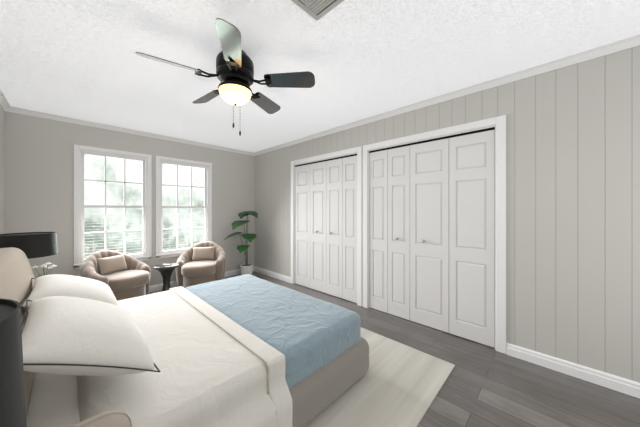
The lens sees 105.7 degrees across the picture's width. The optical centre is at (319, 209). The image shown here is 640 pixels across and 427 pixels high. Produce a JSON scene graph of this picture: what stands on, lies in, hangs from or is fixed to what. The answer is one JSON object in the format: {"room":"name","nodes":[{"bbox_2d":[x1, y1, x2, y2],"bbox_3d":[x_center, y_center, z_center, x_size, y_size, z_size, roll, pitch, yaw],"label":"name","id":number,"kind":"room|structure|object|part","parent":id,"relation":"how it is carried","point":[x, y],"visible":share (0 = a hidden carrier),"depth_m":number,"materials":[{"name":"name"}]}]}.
{"room":"bedroom","nodes":[
{"label":"bedroom","id":0,"kind":"room"},
{"bbox_2d":[0,105,4,233],"bbox_3d":[-1.373,0.051,0.553,6.186,2.440,0.120,0,0,44],"label":"wall","id":1,"kind":"structure","parent":0,"point":[2,171],"depth_m":2.65,"materials":[{"name":"grey paint"}]},
{"bbox_2d":[0,88,11,111],"bbox_3d":[-1.359,-1.140,0.654,6.066,0.058,0.044,0,0,44],"label":"crown molding","id":2,"kind":"structure","parent":1,"relation":"attached to","point":[4,103],"depth_m":2.60,"materials":[{"name":"white wood"}]},
{"bbox_2d":[5,111,253,285],"bbox_3d":[-2.504,0.051,3.926,0.120,2.440,3.416,0,0,44],"label":"wall","id":3,"kind":"structure","parent":0,"point":[39,174],"depth_m":3.10,"materials":[{"name":"grey paint"}]},
{"bbox_2d":[73,144,151,268],"bbox_3d":[-2.924,-0.035,3.467,0.150,1.611,0.854,0,0,44],"label":"window","id":4,"kind":"structure","parent":3,"relation":"in","point":[77,207],"depth_m":3.41,"materials":[{"name":"white"}]},
{"bbox_3d":[-2.938,-0.042,3.481,0.058,1.455,0.698,0,0,44],"label":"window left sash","id":5,"kind":"part","parent":4,"relation":"part of","materials":[{"name":"clear glass"}]},
{"bbox_2d":[82,151,144,260],"bbox_3d":[-2.904,-0.043,3.448,0.026,1.453,0.690,0,0,44],"label":"window blind","id":6,"kind":"object","parent":4,"relation":"attached to","point":[108,155],"visible":0.9,"depth_m":3.44,"materials":[{"name":"white plastic"}]},
{"bbox_3d":[-2.941,-0.042,3.484,0.034,1.435,0.678,0,0,44],"label":"glass","id":7,"kind":"part","parent":4,"relation":"part of","materials":[{"name":"clear glass"}]},
{"bbox_2d":[12,107,251,154],"bbox_3d":[-2.443,-1.140,3.871,0.044,0.058,3.060,0,0,44],"label":"crown molding","id":8,"kind":"structure","parent":3,"relation":"attached to","point":[14,109],"depth_m":3.41,"materials":[{"name":"white wood"}]},
{"bbox_2d":[155,156,211,258],"bbox_3d":[-2.295,-0.035,4.121,0.150,1.611,0.872,0,0,44],"label":"window","id":9,"kind":"structure","parent":3,"relation":"in","point":[159,254],"depth_m":4.06,"materials":[{"name":"white wood"}]},
{"bbox_3d":[-2.309,-0.042,4.134,0.058,1.455,0.716,0,0,44],"label":"window right sash","id":10,"kind":"part","parent":9,"relation":"part of","materials":[{"name":"clear glass"}]},
{"bbox_2d":[161,161,206,252],"bbox_3d":[-2.275,-0.043,4.102,0.026,1.453,0.708,0,0,44],"label":"window blind","id":11,"kind":"object","parent":9,"relation":"attached to","point":[164,162],"visible":0.92,"depth_m":4.07,"materials":[{"name":"white plastic"}]},
{"bbox_2d":[148,266,253,292],"bbox_3d":[-2.444,1.222,3.890,0.016,0.098,3.146,0,0,44],"label":"baseboard","id":12,"kind":"structure","parent":3,"relation":"attached to","point":[153,288],"depth_m":3.95,"materials":[{"name":"white"}]},
{"bbox_2d":[0,0,639,151],"bbox_3d":[-0.049,-1.199,2.017,6.306,0.060,4.066,0,0,44],"label":"ceiling","id":13,"kind":"structure","parent":0,"point":[82,60],"depth_m":1.80,"materials":[{"name":"white paint"}]},
{"bbox_2d":[135,18,314,135],"bbox_3d":[-0.671,-0.881,1.839,1.132,0.574,1.152,0,0,44],"label":"fan","id":14,"kind":"object","parent":13,"relation":"hanging from","point":[234,74],"visible":1,"depth_m":1.75,"materials":[{"name":"black metal"}]},
{"bbox_3d":[-0.637,-1.034,1.826,0.270,0.269,0.270,0,0,44],"label":"motor","id":15,"kind":"part","parent":14,"relation":"part of","materials":[{"name":"black metal"}]},
{"bbox_3d":[-0.637,-0.843,1.826,0.232,0.092,0.232,0,0,44],"label":"lamp shade","id":16,"kind":"part","parent":14,"relation":"part of","materials":[{"name":"beige glass"}]},
{"bbox_2d":[291,0,343,20],"bbox_3d":[-0.015,-1.163,1.236,0.355,0.012,0.360,0,0,44],"label":"ceiling vent","id":17,"kind":"object","parent":13,"relation":"in","point":[316,10],"visible":1,"depth_m":1.38,"materials":[{"name":"grey metal"}]},
{"bbox_2d":[147,271,639,426],"bbox_3d":[-0.274,1.301,1.782,6.306,0.060,3.416,0,0,44],"label":"floor","id":18,"kind":"structure","parent":0,"point":[485,386],"depth_m":1.71,"materials":[{"name":"grey wood"}]},
{"bbox_2d":[80,250,150,300],"bbox_3d":[-2.593,0.902,3.121,0.669,0.742,0.716,0,0,12],"label":"armchair","id":19,"kind":"object","parent":18,"relation":"on","point":[122,276],"visible":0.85,"depth_m":3.04,"materials":[{"name":"fabric"}]},
{"bbox_2d":[96,254,127,275],"bbox_3d":[-2.678,0.705,3.139,0.111,0.230,0.360,-18,-4,11],"label":"lumbar pillow","id":20,"kind":"object","parent":19,"relation":"on","point":[117,262],"depth_m":3.09,"materials":[{"name":"beige fabric"}]},
{"bbox_2d":[95,269,149,291],"bbox_3d":[-2.520,0.891,3.105,0.520,0.160,0.490,0,0,12],"label":"seat cushion","id":21,"kind":"object","parent":19,"relation":"on","point":[121,280],"depth_m":3.00,"materials":[{"name":"fabric"}]},
{"bbox_2d":[154,263,178,291],"bbox_3d":[-2.124,1.015,3.360,0.296,0.512,0.296,0,0,44],"label":"side table","id":22,"kind":"object","parent":18,"relation":"on","point":[165,270],"visible":0.71,"depth_m":3.32,"materials":[{"name":"black metal"}]},
{"bbox_3d":[-2.118,0.765,3.381,0.120,0.012,0.120,0,0,44],"label":"dish","id":23,"kind":"part","parent":22,"relation":"part of","materials":[{"name":"white ceramic"}]},
{"bbox_2d":[175,241,225,287],"bbox_3d":[-1.860,0.902,3.825,0.716,0.742,0.669,0,0,-11],"label":"armchair","id":24,"kind":"object","parent":18,"relation":"on","point":[202,262],"visible":0.96,"depth_m":3.71,"materials":[{"name":"fabric"}]},
{"bbox_2d":[181,259,218,276],"bbox_3d":[-1.846,0.891,3.752,0.490,0.160,0.520,0,0,-11],"label":"seat cushion","id":25,"kind":"object","parent":24,"relation":"on","point":[189,267],"depth_m":3.58,"materials":[{"name":"fabric"}]},
{"bbox_2d":[192,246,214,260],"bbox_3d":[-1.877,0.705,3.910,0.360,0.230,0.111,0,-18,-11],"label":"lumbar pillow","id":26,"kind":"object","parent":24,"relation":"on","point":[199,253],"depth_m":3.88,"materials":[{"name":"beige fabric"}]},
{"bbox_2d":[224,211,257,274],"bbox_3d":[-1.404,0.650,4.459,0.582,1.242,0.560,0,0,44],"label":"plant","id":27,"kind":"object","parent":18,"relation":"on","point":[246,267],"visible":1,"depth_m":4.50,"materials":[{"name":"green plant"}]},
{"bbox_3d":[-1.392,1.159,4.612,0.244,0.225,0.244,0,0,44],"label":"pot","id":28,"kind":"part","parent":27,"relation":"part of","materials":[{"name":"white ceramic"}]},
{"bbox_2d":[305,327,454,426],"bbox_3d":[-0.462,1.266,1.998,2.285,0.010,2.120,0,0,44],"label":"rug","id":29,"kind":"object","parent":18,"relation":"on","point":[397,384],"visible":0.2,"depth_m":1.69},
{"bbox_2d":[0,247,368,426],"bbox_3d":[-0.928,0.760,1.776,2.000,0.998,1.987,0,0,44],"label":"bed","id":30,"kind":"object","parent":29,"relation":"on","point":[247,350],"visible":0.98,"depth_m":1.24,"materials":[{"name":"fabric"}]},
{"bbox_3d":[-1.503,0.760,1.178,2.000,0.998,0.330,0,0,44],"label":"headboard","id":31,"kind":"part","parent":30,"relation":"part of","materials":[{"name":"fabric"}]},
{"bbox_2d":[21,274,121,320],"bbox_3d":[-1.656,0.583,1.646,0.750,0.204,0.470,0,-24,44],"label":"pillow","id":32,"kind":"object","parent":30,"relation":"on","point":[51,285],"depth_m":1.52,"materials":[{"name":"fabric"}]},
{"bbox_2d":[6,296,154,375],"bbox_3d":[-1.089,0.568,1.139,0.750,0.204,0.470,0,-28,44],"label":"pillow","id":33,"kind":"object","parent":30,"relation":"on","point":[62,335],"depth_m":0.96,"materials":[{"name":"fabric"}]},
{"bbox_2d":[70,289,282,426],"bbox_3d":[-1.096,1.000,1.602,1.844,0.431,0.758,0,0,44],"label":"duvet","id":34,"kind":"object","parent":30,"relation":"on","point":[213,372],"depth_m":1.18,"materials":[{"name":"beige fabric"}]},
{"bbox_2d":[181,274,360,396],"bbox_3d":[-0.545,0.928,2.173,1.705,0.282,0.784,0,0,44],"label":"blanket","id":35,"kind":"object","parent":30,"relation":"on","point":[308,334],"depth_m":1.75,"materials":[{"name":"blue fabric"}]},
{"bbox_3d":[-2.432,0.991,2.008,0.460,0.561,0.460,0,0,44],"label":"nightstand","id":36,"kind":"object","parent":18,"relation":"on","visible":0},
{"bbox_2d":[0,232,57,258],"bbox_3d":[-2.398,0.454,1.979,0.350,0.515,0.350,0,0,44],"label":"lamp","id":37,"kind":"object","parent":36,"relation":"on","point":[30,245],"visible":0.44,"depth_m":1.91,"materials":[{"name":"black fabric"}]},
{"bbox_2d":[31,262,56,276],"bbox_3d":[-2.241,0.566,1.968,0.135,0.289,0.143,0,0,44],"label":"flowers","id":38,"kind":"object","parent":36,"relation":"on","point":[45,265],"visible":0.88,"depth_m":1.95,"materials":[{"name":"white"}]},
{"bbox_3d":[-0.644,0.991,0.289,0.460,0.561,0.460,0,0,44],"label":"nightstand","id":39,"kind":"object","parent":18,"relation":"on","visible":0},
{"bbox_2d":[0,298,26,426],"bbox_3d":[-0.673,0.446,0.324,0.360,0.530,0.360,0,0,44],"label":"lamp","id":40,"kind":"object","parent":39,"relation":"on","point":[12,403],"visible":1,"depth_m":0.41,"materials":[{"name":"black fabric"}]},
{"bbox_2d":[254,45,639,382],"bbox_3d":[0.911,0.051,2.929,6.186,2.440,0.120,0,0,44],"label":"wall","id":41,"kind":"structure","parent":0,"point":[573,213],"depth_m":1.90,"materials":[{"name":"beige paint"}]},
{"bbox_2d":[254,266,290,282],"bbox_3d":[-0.920,1.222,4.595,1.163,0.098,0.016,0,0,44],"label":"baseboard","id":42,"kind":"structure","parent":41,"relation":"attached to","point":[266,272],"depth_m":4.54,"materials":[{"name":"white wood"}]},
{"bbox_2d":[291,146,361,305],"bbox_3d":[0.062,0.218,3.725,1.456,2.105,0.150,0,0,44],"label":"closet","id":43,"kind":"object","parent":41,"relation":"attached to","point":[326,225],"visible":1,"depth_m":3.61,"materials":[{"name":"white wood"}]},
{"bbox_3d":[0.051,-0.741,3.714,1.292,0.023,0.040,0,0,44],"label":"track rail","id":44,"kind":"part","parent":43,"relation":"part of","materials":[{"name":"black metal"}]},
{"bbox_2d":[363,115,505,353],"bbox_3d":[1.136,0.218,2.692,1.495,2.105,0.150,0,0,44],"label":"closet","id":45,"kind":"object","parent":41,"relation":"attached to","point":[434,231],"visible":1,"depth_m":2.53,"materials":[{"name":"white wood"}]},
{"bbox_3d":[1.126,-0.741,2.681,1.331,0.023,0.040,0,0,44],"label":"track rail","id":46,"kind":"part","parent":45,"relation":"part of","materials":[{"name":"black metal"}]},
{"bbox_2d":[252,34,639,155],"bbox_3d":[0.811,-1.140,2.911,6.066,0.058,0.044,0,0,44],"label":"crown molding","id":47,"kind":"structure","parent":41,"relation":"attached to","point":[612,47],"depth_m":2.19,"materials":[{"name":"white wood"}]},
{"bbox_2d":[506,343,639,397],"bbox_3d":[2.312,1.222,1.487,1.867,0.098,0.016,0,0,44],"label":"baseboard","id":48,"kind":"structure","parent":41,"relation":"attached to","point":[614,382],"depth_m":1.83,"materials":[{"name":"white"}]},
{"label":"outside","id":49,"kind":"structure","parent":0,"visible":0},
{"bbox_2d":[84,155,203,258],"bbox_3d":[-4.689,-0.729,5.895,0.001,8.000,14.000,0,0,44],"label":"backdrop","id":50,"kind":"structure","parent":49,"point":[119,223],"depth_m":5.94,"materials":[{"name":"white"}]}
]}

